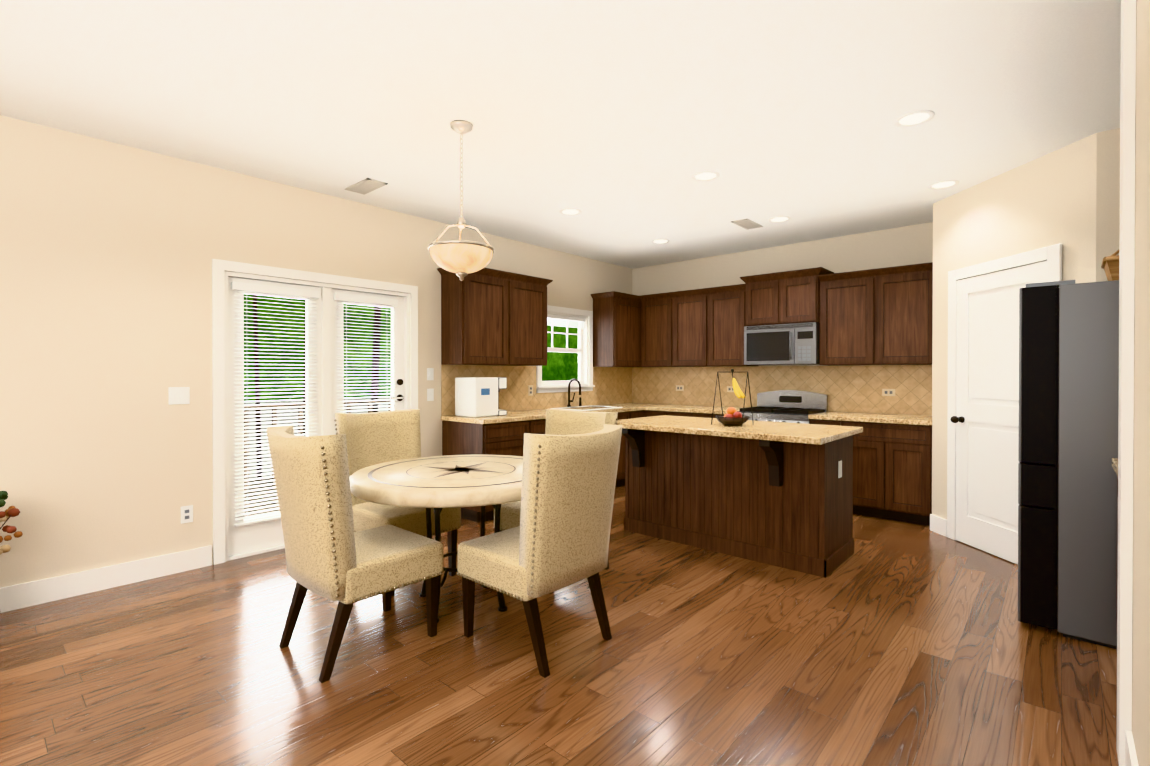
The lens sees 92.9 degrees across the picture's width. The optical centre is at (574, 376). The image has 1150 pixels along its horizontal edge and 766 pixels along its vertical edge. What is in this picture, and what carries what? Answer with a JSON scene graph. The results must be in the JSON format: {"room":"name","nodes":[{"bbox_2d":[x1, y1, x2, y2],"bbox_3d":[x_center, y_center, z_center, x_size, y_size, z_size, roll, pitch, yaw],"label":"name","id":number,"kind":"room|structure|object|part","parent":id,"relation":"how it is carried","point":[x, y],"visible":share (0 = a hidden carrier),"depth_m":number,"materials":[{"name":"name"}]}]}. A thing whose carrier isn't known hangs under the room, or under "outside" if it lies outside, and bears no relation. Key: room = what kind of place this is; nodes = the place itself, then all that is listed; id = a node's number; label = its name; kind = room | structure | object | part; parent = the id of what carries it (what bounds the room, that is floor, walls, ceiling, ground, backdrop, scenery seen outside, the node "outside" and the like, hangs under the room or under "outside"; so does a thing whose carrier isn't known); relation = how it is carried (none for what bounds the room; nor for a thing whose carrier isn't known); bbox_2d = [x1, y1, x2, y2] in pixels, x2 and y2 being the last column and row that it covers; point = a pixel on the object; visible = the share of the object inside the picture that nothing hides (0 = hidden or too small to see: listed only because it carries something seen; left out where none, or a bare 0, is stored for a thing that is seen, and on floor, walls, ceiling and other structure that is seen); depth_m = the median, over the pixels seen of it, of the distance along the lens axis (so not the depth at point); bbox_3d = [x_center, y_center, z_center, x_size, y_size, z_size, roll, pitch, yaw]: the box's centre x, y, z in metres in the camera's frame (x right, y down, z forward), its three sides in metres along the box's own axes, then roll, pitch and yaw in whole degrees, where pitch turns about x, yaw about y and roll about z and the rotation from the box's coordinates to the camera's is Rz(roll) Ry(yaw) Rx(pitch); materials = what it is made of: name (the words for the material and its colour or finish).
{"room":"dining room and kitchen","nodes":[
{"label":"dining room and kitchen","id":0,"kind":"room"},
{"bbox_2d":[0,491,22,554],"bbox_3d":[-3.067,0.946,2.748,0.424,0.714,0.413,0,0,42],"label":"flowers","id":1,"kind":"object","parent":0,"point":[9,512],"visible":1,"depth_m":2.84,"materials":[{"name":"brown plant"}]},
{"bbox_2d":[0,115,631,587],"bbox_3d":[-2.316,-0.076,4.085,0.150,2.740,9.440,0,0,42],"label":"wall","id":2,"kind":"structure","parent":0,"point":[108,251],"depth_m":3.45,"materials":[{"name":"paint"}]},
{"bbox_2d":[0,545,211,612],"bbox_3d":[-3.274,1.234,2.891,0.015,0.135,6.070,0,0,42],"label":"baseboard","id":3,"kind":"structure","parent":2,"relation":"attached to","point":[26,594],"depth_m":3.32,"materials":[{"name":"white wood"}]},
{"bbox_2d":[168,387,189,404],"bbox_3d":[-2.619,0.127,3.620,0.015,0.114,0.116,0,0,42],"label":"light switch","id":4,"kind":"object","parent":2,"relation":"attached to","point":[178,395],"visible":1,"depth_m":3.62,"materials":[{"name":"white plastic"}]},
{"bbox_2d":[181,505,192,523],"bbox_3d":[-2.596,0.922,3.658,0.007,0.114,0.070,0,0,42],"label":"outlet","id":5,"kind":"object","parent":2,"relation":"attached to","point":[186,514],"visible":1,"depth_m":3.65,"materials":[{"name":"white plastic"}]},
{"bbox_2d":[228,277,321,555],"bbox_3d":[-2.258,0.282,4.133,0.045,1.980,0.661,0,0,42],"label":"door","id":6,"kind":"structure","parent":2,"relation":"in","point":[252,537],"depth_m":3.95,"materials":[{"name":"white wood"}]},
{"bbox_2d":[231,281,319,526],"bbox_3d":[-2.226,0.197,4.104,0.038,1.740,0.611,0,0,42],"label":"blinds","id":7,"kind":"object","parent":6,"relation":"attached to","point":[251,287],"visible":0.65,"depth_m":4.04,"materials":[{"name":"white plastic"}]},
{"bbox_2d":[212,259,417,564],"bbox_3d":[-2.012,0.240,4.406,0.160,2.105,1.600,0,0,42],"label":"door frame","id":8,"kind":"structure","parent":2,"relation":"attached to","point":[221,273],"depth_m":3.96,"materials":[{"name":"white wood"}]},
{"bbox_2d":[332,289,403,434],"bbox_3d":[-1.749,0.279,4.664,0.100,1.980,0.661,0,0,42],"label":"door","id":9,"kind":"structure","parent":2,"relation":"in","point":[397,326],"depth_m":4.68,"materials":[{"name":"white wood"}]},
{"bbox_2d":[334,293,397,412],"bbox_3d":[-1.757,0.194,4.630,0.038,1.740,0.551,0,0,42],"label":"blinds","id":10,"kind":"object","parent":9,"relation":"attached to","point":[362,299],"visible":0.6,"depth_m":4.61,"materials":[{"name":"white plastic"}]},
{"bbox_2d":[427,368,433,379],"bbox_3d":[-1.336,-0.021,5.061,0.015,0.114,0.070,0,0,42],"label":"light switch","id":11,"kind":"object","parent":2,"relation":"attached to","point":[430,373],"visible":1,"depth_m":5.06,"materials":[{"name":"white plastic"}]},
{"bbox_2d":[427,389,433,400],"bbox_3d":[-1.336,0.169,5.062,0.015,0.114,0.070,0,0,42],"label":"light switch","id":12,"kind":"object","parent":2,"relation":"attached to","point":[430,394],"visible":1,"depth_m":5.06,"materials":[{"name":"white plastic"}]},
{"bbox_2d":[437,267,552,365],"bbox_3d":[-0.761,-0.564,5.437,0.365,0.900,1.180,0,0,42],"label":"upper cabinet","id":13,"kind":"object","parent":2,"relation":"attached to","point":[489,316],"visible":0.98,"depth_m":5.20,"materials":[{"name":"brown wood"}]},
{"bbox_2d":[441,365,631,415],"bbox_3d":[-0.241,0.123,6.295,0.009,0.480,3.058,0,0,42],"label":"backsplash","id":14,"kind":"structure","parent":2,"relation":"attached to","point":[613,385],"depth_m":6.00,"materials":[{"name":"tile"}]},
{"bbox_2d":[528,385,532,395],"bbox_3d":[-0.487,0.153,6.006,0.007,0.114,0.070,0,0,42],"label":"outlet","id":15,"kind":"object","parent":14,"relation":"attached to","point":[530,390],"visible":1,"depth_m":6.00,"materials":[{"name":"beige plastic"}]},
{"bbox_2d":[536,305,594,392],"bbox_3d":[-0.148,-0.315,6.478,0.185,0.990,0.980,0,0,42],"label":"window","id":16,"kind":"structure","parent":2,"relation":"in","point":[587,385],"depth_m":6.66,"materials":[{"name":"white wood"}]},
{"bbox_3d":[-0.179,-0.315,6.506,0.040,0.808,0.778,0,0,42],"label":"window sash","id":17,"kind":"part","parent":16,"relation":"part of","materials":[{"name":"white wood"}]},
{"bbox_2d":[547,314,585,328],"bbox_3d":[-0.142,-0.654,6.471,0.040,0.124,0.772,0,0,42],"label":"window blinds","id":18,"kind":"object","parent":16,"relation":"attached to","point":[566,318],"visible":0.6,"depth_m":6.49,"materials":[{"name":"white plastic"}]},
{"bbox_2d":[591,291,640,366],"bbox_3d":[0.622,-0.573,6.991,0.365,0.900,0.881,0,0,42],"label":"upper cabinet","id":19,"kind":"object","parent":2,"relation":"attached to","point":[616,329],"visible":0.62,"depth_m":6.74,"materials":[{"name":"brown wood"}]},
{"bbox_2d":[0,485,1118,765],"bbox_3d":[-0.322,1.355,2.318,5.490,0.100,9.440,0,0,42],"label":"floor","id":20,"kind":"structure","parent":0,"point":[892,643],"depth_m":2.41,"materials":[{"name":"brown wood"}]},
{"bbox_2d":[267,426,443,682],"bbox_3d":[-1.078,0.774,2.676,0.584,1.058,0.703,0,0,42],"label":"dining chair","id":21,"kind":"object","parent":20,"relation":"on","point":[331,554],"visible":1,"depth_m":2.40,"materials":[{"name":"fabric"}]},
{"bbox_2d":[334,409,460,595],"bbox_3d":[-1.167,0.768,3.604,0.703,1.058,0.584,0,0,42],"label":"dining chair","id":22,"kind":"object","parent":20,"relation":"on","point":[373,438],"visible":0.46,"depth_m":3.60,"materials":[{"name":"fabric"}]},
{"bbox_2d":[419,504,506,622],"bbox_3d":[-0.649,0.957,3.143,0.547,0.686,0.550,0,0,42],"label":"table base","id":23,"kind":"object","parent":20,"relation":"on","point":[502,607],"visible":0.29,"depth_m":3.04,"materials":[{"name":"grey metal"}]},
{"bbox_2d":[350,454,522,507],"bbox_3d":[-0.649,0.572,3.141,1.200,0.076,1.200,0,0,42],"label":"dining table","id":24,"kind":"object","parent":23,"relation":"on","point":[450,481],"visible":0.77,"depth_m":2.80,"materials":[{"name":"stone"}]},
{"bbox_2d":[442,420,537,522],"bbox_3d":[-0.815,0.850,5.193,0.620,0.875,0.622,0,0,42],"label":"base cabinet","id":25,"kind":"object","parent":20,"relation":"on","point":[464,438],"depth_m":4.94,"materials":[{"name":"brown wood"}]},
{"bbox_2d":[441,403,664,423],"bbox_3d":[-0.005,0.385,6.085,0.640,0.040,3.076,0,0,42],"label":"countertop","id":26,"kind":"structure","parent":25,"relation":"on","point":[521,415],"depth_m":5.28,"materials":[{"name":"stone"}]},
{"bbox_2d":[455,377,506,416],"bbox_3d":[-0.909,0.189,5.163,0.321,0.360,0.421,0,0,42],"label":"water dispenser","id":27,"kind":"object","parent":26,"relation":"on","point":[476,396],"visible":1,"depth_m":5.05,"materials":[{"name":"white plastic"}]},
{"bbox_2d":[567,379,581,406],"bbox_3d":[0.055,0.193,6.429,0.209,0.339,0.240,0,0,42],"label":"sink faucet","id":28,"kind":"object","parent":26,"relation":"on","point":[569,400],"visible":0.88,"depth_m":6.40,"materials":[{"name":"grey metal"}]},
{"bbox_2d":[457,424,621,677],"bbox_3d":[-0.169,0.773,2.715,0.703,1.058,0.584,0,0,42],"label":"dining chair","id":29,"kind":"object","parent":20,"relation":"on","point":[558,538],"visible":1,"depth_m":2.46,"materials":[{"name":"fabric"}]},
{"bbox_2d":[538,419,545,433],"bbox_3d":[-0.473,0.848,5.577,0.620,0.875,0.694,0,0,42],"label":"base cabinet","id":30,"kind":"object","parent":20,"relation":"on","point":[541,422],"depth_m":5.29,"materials":[{"name":"brown wood"}]},
{"bbox_2d":[493,408,617,593],"bbox_3d":[-0.117,0.768,3.650,0.584,1.058,0.703,0,0,42],"label":"dining chair","id":31,"kind":"object","parent":20,"relation":"on","point":[564,422],"visible":0.25,"depth_m":3.83,"materials":[{"name":"fabric"}]},
{"bbox_2d":[565,409,633,486],"bbox_3d":[0.142,0.844,6.268,0.620,0.875,0.944,0,0,42],"label":"base cabinet","id":32,"kind":"object","parent":20,"relation":"on","point":[620,480],"depth_m":6.27,"materials":[{"name":"brown wood"}]},
{"bbox_2d":[602,406,644,417],"bbox_3d":[0.685,0.840,6.879,0.620,0.875,0.979,0,0,42],"label":"base cabinet","id":33,"kind":"object","parent":20,"relation":"on","point":[637,414],"depth_m":6.47,"materials":[{"name":"brown wood"}]},
{"bbox_2d":[645,410,724,417],"bbox_3d":[1.468,0.843,6.421,1.148,0.875,0.620,0,0,42],"label":"base cabinet","id":34,"kind":"object","parent":20,"relation":"on","point":[648,413],"visible":0.08,"depth_m":6.27,"materials":[{"name":"brown wood"}]},
{"bbox_2d":[644,404,739,413],"bbox_3d":[1.473,0.384,6.396,1.113,0.040,0.646,0,0,42],"label":"countertop","id":35,"kind":"structure","parent":34,"relation":"on","point":[667,407],"depth_m":6.30,"materials":[{"name":"stone"}]},
{"bbox_2d":[622,428,853,577],"bbox_3d":[1.150,0.851,4.210,1.614,0.885,0.873,0,0,42],"label":"kitchen island","id":36,"kind":"object","parent":20,"relation":"on","point":[787,505],"visible":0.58,"depth_m":3.91,"materials":[{"name":"brown wood"}]},
{"bbox_2d":[617,415,862,444],"bbox_3d":[1.155,0.387,4.212,1.710,0.040,0.940,0,0,42],"label":"island countertop","id":37,"kind":"structure","parent":36,"relation":"on","point":[818,434],"depth_m":3.90,"materials":[{"name":"stone"}]},
{"bbox_2d":[711,369,753,426],"bbox_3d":[1.185,0.154,4.117,0.256,0.423,0.256,0,0,42],"label":"fruit basket","id":38,"kind":"object","parent":37,"relation":"on","point":[731,417],"visible":1,"depth_m":4.06,"materials":[{"name":"grey metal"}]},
{"bbox_2d":[838,460,841,477],"bbox_3d":[1.827,0.639,3.768,0.006,0.115,0.070,0,0,42],"label":"outlet","id":39,"kind":"object","parent":36,"relation":"attached to","point":[839,469],"visible":1,"depth_m":3.75,"materials":[{"name":"white plastic"}]},
{"bbox_2d":[738,390,827,423],"bbox_3d":[2.160,0.717,5.756,0.752,1.135,0.669,0,0,42],"label":"range","id":40,"kind":"object","parent":20,"relation":"on","point":[793,406],"visible":0.33,"depth_m":5.79,"materials":[{"name":"silver metal"}]},
{"bbox_2d":[810,419,931,525],"bbox_3d":[2.849,0.850,5.193,1.012,0.875,0.620,0,0,42],"label":"base cabinet","id":41,"kind":"object","parent":20,"relation":"on","point":[892,471],"visible":0.58,"depth_m":4.83,"materials":[{"name":"brown wood"}]},
{"bbox_2d":[808,411,931,425],"bbox_3d":[2.843,0.391,5.183,1.013,0.040,0.636,0,0,42],"label":"countertop","id":42,"kind":"structure","parent":41,"relation":"on","point":[839,416],"depth_m":5.05,"materials":[{"name":"stone"}]},
{"bbox_2d":[1018,280,1118,648],"bbox_3d":[2.926,0.412,2.822,0.955,1.780,0.810,0,0,42],"label":"refrigerator","id":43,"kind":"object","parent":20,"relation":"on","point":[1068,411],"visible":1,"depth_m":2.71,"materials":[{"name":"grey metal"}]},
{"bbox_2d":[1101,250,1118,280],"bbox_3d":[2.972,-0.608,2.814,0.379,0.257,0.302,0,0,42],"label":"basket","id":44,"kind":"object","parent":43,"relation":"on","point":[1110,265],"visible":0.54,"depth_m":2.82,"materials":[{"name":"wicker"}]},
{"bbox_2d":[1116,476,1117,629],"bbox_3d":[2.483,0.869,2.034,0.620,0.875,0.930,0,0,42],"label":"base cabinet","id":45,"kind":"object","parent":20,"relation":"on","point":[1117,554],"visible":0.04,"depth_m":2.55,"materials":[{"name":"brown wood"}]},
{"bbox_2d":[1112,458,1117,475],"bbox_3d":[2.477,0.409,2.038,0.636,0.040,0.934,0,0,42],"label":"countertop","id":46,"kind":"structure","parent":45,"relation":"on","point":[1115,464],"depth_m":2.46,"materials":[{"name":"stone"}]},
{"bbox_2d":[0,0,1120,268],"bbox_3d":[-0.322,-1.485,2.302,5.490,0.100,9.440,0,0,42],"label":"ceiling","id":47,"kind":"structure","parent":0,"point":[618,122],"depth_m":2.84,"materials":[{"name":"paint"}]},
{"bbox_2d":[345,178,387,194],"bbox_3d":[-1.587,-1.443,4.152,0.360,0.006,0.160,0,0,42],"label":"ceiling vent","id":48,"kind":"object","parent":47,"relation":"in","point":[366,186],"visible":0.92,"depth_m":4.14,"materials":[{"name":"beige metal"}]},
{"bbox_2d":[428,120,494,280],"bbox_3d":[-0.651,-0.993,3.131,0.376,0.892,0.380,0,0,42],"label":"pendant light","id":49,"kind":"object","parent":47,"relation":"hanging from","point":[460,258],"visible":1,"depth_m":3.04,"materials":[{"name":"beige glass"}]},
{"bbox_2d":[559,208,581,214],"bbox_3d":[-0.039,-1.446,4.808,0.196,0.006,0.196,0,0,42],"label":"recessed light","id":50,"kind":"object","parent":47,"relation":"in","point":[570,211],"visible":1,"depth_m":4.80,"materials":[{"name":"white"}]},
{"bbox_2d":[651,239,668,243],"bbox_3d":[0.919,-1.453,5.883,0.196,0.006,0.196,0,0,42],"label":"recessed light","id":51,"kind":"object","parent":47,"relation":"in","point":[659,241],"visible":1,"depth_m":5.89,"materials":[{"name":"white"}]},
{"bbox_2d":[692,171,719,180],"bbox_3d":[0.940,-1.441,3.937,0.196,0.006,0.196,0,0,42],"label":"recessed light","id":52,"kind":"object","parent":47,"relation":"in","point":[705,175],"visible":1,"depth_m":3.93,"materials":[{"name":"white"}]},
{"bbox_2d":[731,218,762,229],"bbox_3d":[1.638,-1.449,5.203,0.160,0.006,0.360,0,0,42],"label":"ceiling vent","id":53,"kind":"object","parent":47,"relation":"in","point":[747,224],"visible":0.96,"depth_m":5.20,"materials":[{"name":"beige metal"}]},
{"bbox_2d":[768,216,789,221],"bbox_3d":[1.881,-1.448,5.040,0.196,0.006,0.196,0,0,42],"label":"recessed light","id":54,"kind":"object","parent":47,"relation":"in","point":[780,219],"visible":1,"depth_m":5.04,"materials":[{"name":"white"}]},
{"bbox_2d":[894,110,934,126],"bbox_3d":[1.891,-1.436,3.050,0.196,0.006,0.196,0,0,42],"label":"recessed light","id":55,"kind":"object","parent":47,"relation":"in","point":[914,118],"visible":1,"depth_m":3.05,"materials":[{"name":"white"}]},
{"bbox_2d":[928,180,958,188],"bbox_3d":[2.771,-1.442,4.114,0.196,0.006,0.196,0,0,42],"label":"recessed light","id":56,"kind":"object","parent":47,"relation":"in","point":[943,184],"visible":1,"depth_m":4.11,"materials":[{"name":"white"}]},
{"bbox_2d":[632,222,932,415],"bbox_3d":[2.823,-0.085,5.729,5.340,2.740,0.150,0,0,42],"label":"wall","id":57,"kind":"structure","parent":0,"point":[903,246],"depth_m":5.96,"materials":[{"name":"paint"}]},
{"bbox_2d":[639,292,678,366],"bbox_3d":[1.145,-0.572,6.889,0.539,0.900,0.340,0,0,42],"label":"upper cabinet","id":58,"kind":"object","parent":57,"relation":"attached to","point":[659,312],"depth_m":6.75,"materials":[{"name":"brown wood"}]},
{"bbox_2d":[679,288,714,366],"bbox_3d":[1.467,-0.571,6.603,0.610,0.900,0.340,0,0,42],"label":"upper cabinet","id":59,"kind":"object","parent":57,"relation":"attached to","point":[703,327],"depth_m":6.42,"materials":[{"name":"brown wood"}]},
{"bbox_2d":[715,284,757,366],"bbox_3d":[1.788,-0.569,6.316,0.539,0.900,0.340,0,0,42],"label":"upper cabinet","id":60,"kind":"object","parent":57,"relation":"attached to","point":[729,300],"depth_m":6.14,"materials":[{"name":"brown wood"}]},
{"bbox_2d":[632,365,931,415],"bbox_3d":[2.108,0.282,6.259,3.545,0.798,0.010,0,0,42],"label":"backsplash","id":61,"kind":"structure","parent":57,"relation":"attached to","point":[857,388],"depth_m":5.93,"materials":[{"name":"tile"}]},
{"bbox_2d":[676,385,683,390],"bbox_3d":[1.329,0.147,6.940,0.114,0.070,0.007,0,0,42],"label":"outlet","id":62,"kind":"object","parent":61,"relation":"attached to","point":[679,387],"visible":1,"depth_m":6.93,"materials":[{"name":"beige plastic"}]},
{"bbox_2d":[727,386,733,391],"bbox_3d":[1.852,0.150,6.475,0.114,0.070,0.007,0,0,42],"label":"outlet","id":63,"kind":"object","parent":61,"relation":"attached to","point":[729,388],"visible":0.62,"depth_m":6.48,"materials":[{"name":"beige plastic"}]},
{"bbox_2d":[882,389,894,395],"bbox_3d":[3.084,0.157,5.378,0.114,0.070,0.007,0,0,42],"label":"outlet","id":64,"kind":"object","parent":61,"relation":"attached to","point":[888,392],"visible":1,"depth_m":5.38,"materials":[{"name":"beige plastic"}]},
{"bbox_2d":[740,267,833,325],"bbox_3d":[2.257,-0.820,5.857,0.854,0.538,0.400,0,0,42],"label":"upper cabinet","id":65,"kind":"object","parent":57,"relation":"attached to","point":[786,297],"visible":0.98,"depth_m":5.70,"materials":[{"name":"brown wood"}]},
{"bbox_2d":[744,322,819,364],"bbox_3d":[2.243,-0.335,5.843,0.756,0.418,0.444,0,0,42],"label":"microwave","id":66,"kind":"object","parent":65,"relation":"attached to","point":[790,344],"visible":1,"depth_m":5.68,"materials":[{"name":"silver metal"}]},
{"bbox_2d":[818,262,932,365],"bbox_3d":[2.934,-0.563,5.279,1.008,0.900,0.365,0,0,42],"label":"upper cabinet","id":67,"kind":"object","parent":57,"relation":"attached to","point":[881,316],"visible":0.92,"depth_m":5.14,"materials":[{"name":"brown wood"}]},
{"bbox_2d":[932,128,1119,518],"bbox_3d":[3.312,-0.075,3.926,0.542,2.740,2.291,0,0,-4],"label":"wall","id":68,"kind":"structure","parent":0,"point":[1068,197],"depth_m":3.70,"materials":[{"name":"paint"}]},
{"bbox_2d":[930,514,946,536],"bbox_3d":[3.029,1.228,3.920,0.016,0.135,1.355,0,0,-3],"label":"baseboard","id":69,"kind":"structure","parent":68,"relation":"attached to","point":[938,525],"depth_m":4.50,"materials":[{"name":"white wood"}]},
{"bbox_2d":[950,261,1046,564],"bbox_3d":[2.985,0.268,3.911,0.100,2.038,0.777,0,0,-3],"label":"pantry door","id":70,"kind":"structure","parent":68,"relation":"in","point":[985,419],"depth_m":3.98,"materials":[{"name":"white wood"}]},
{"bbox_2d":[947,243,1061,539],"bbox_3d":[3.026,0.228,3.916,0.020,2.135,0.950,0,0,-3],"label":"door frame","id":71,"kind":"structure","parent":68,"relation":"attached to","point":[1052,255],"depth_m":4.31,"materials":[{"name":"white wood"}]},
{"bbox_2d":[1132,0,1149,765],"bbox_3d":[0.257,-0.048,-0.575,0.790,2.740,5.900,0,0,42],"label":"wall","id":72,"kind":"structure","parent":0,"point":[1141,614],"depth_m":1.63,"materials":[{"name":"paint"}]},
{"bbox_2d":[1116,0,1135,765],"bbox_3d":[1.871,-0.062,1.857,0.029,2.739,0.119,0,0,42],"label":"trim","id":73,"kind":"structure","parent":72,"relation":"attached to","point":[1126,356],"depth_m":1.81,"materials":[{"name":"white wood"}]},
{"bbox_2d":[1125,730,1137,765],"bbox_3d":[-0.036,1.253,-0.289,0.015,0.135,5.625,0,0,42],"label":"baseboard","id":74,"kind":"structure","parent":72,"relation":"attached to","point":[1130,756],"depth_m":1.74,"materials":[{"name":"white wood"}]},
{"label":"outside","id":75,"kind":"structure","parent":0,"visible":0},
{"bbox_2d":[253,295,380,479],"bbox_3d":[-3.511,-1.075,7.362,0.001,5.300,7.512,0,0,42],"label":"trees","id":76,"kind":"object","parent":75,"point":[377,329],"depth_m":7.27,"materials":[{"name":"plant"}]},
{"bbox_2d":[244,400,390,518],"bbox_3d":[-2.494,0.866,6.298,3.049,1.070,8.200,0,0,42],"label":"deck","id":77,"kind":"object","parent":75,"point":[285,405],"visible":0.12,"depth_m":6.25,"materials":[{"name":"brown wood"}]},
{"bbox_2d":[243,294,577,478],"bbox_3d":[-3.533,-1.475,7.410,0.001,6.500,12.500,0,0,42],"label":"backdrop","id":78,"kind":"structure","parent":75,"point":[561,366],"depth_m":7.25,"materials":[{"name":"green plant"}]}
]}

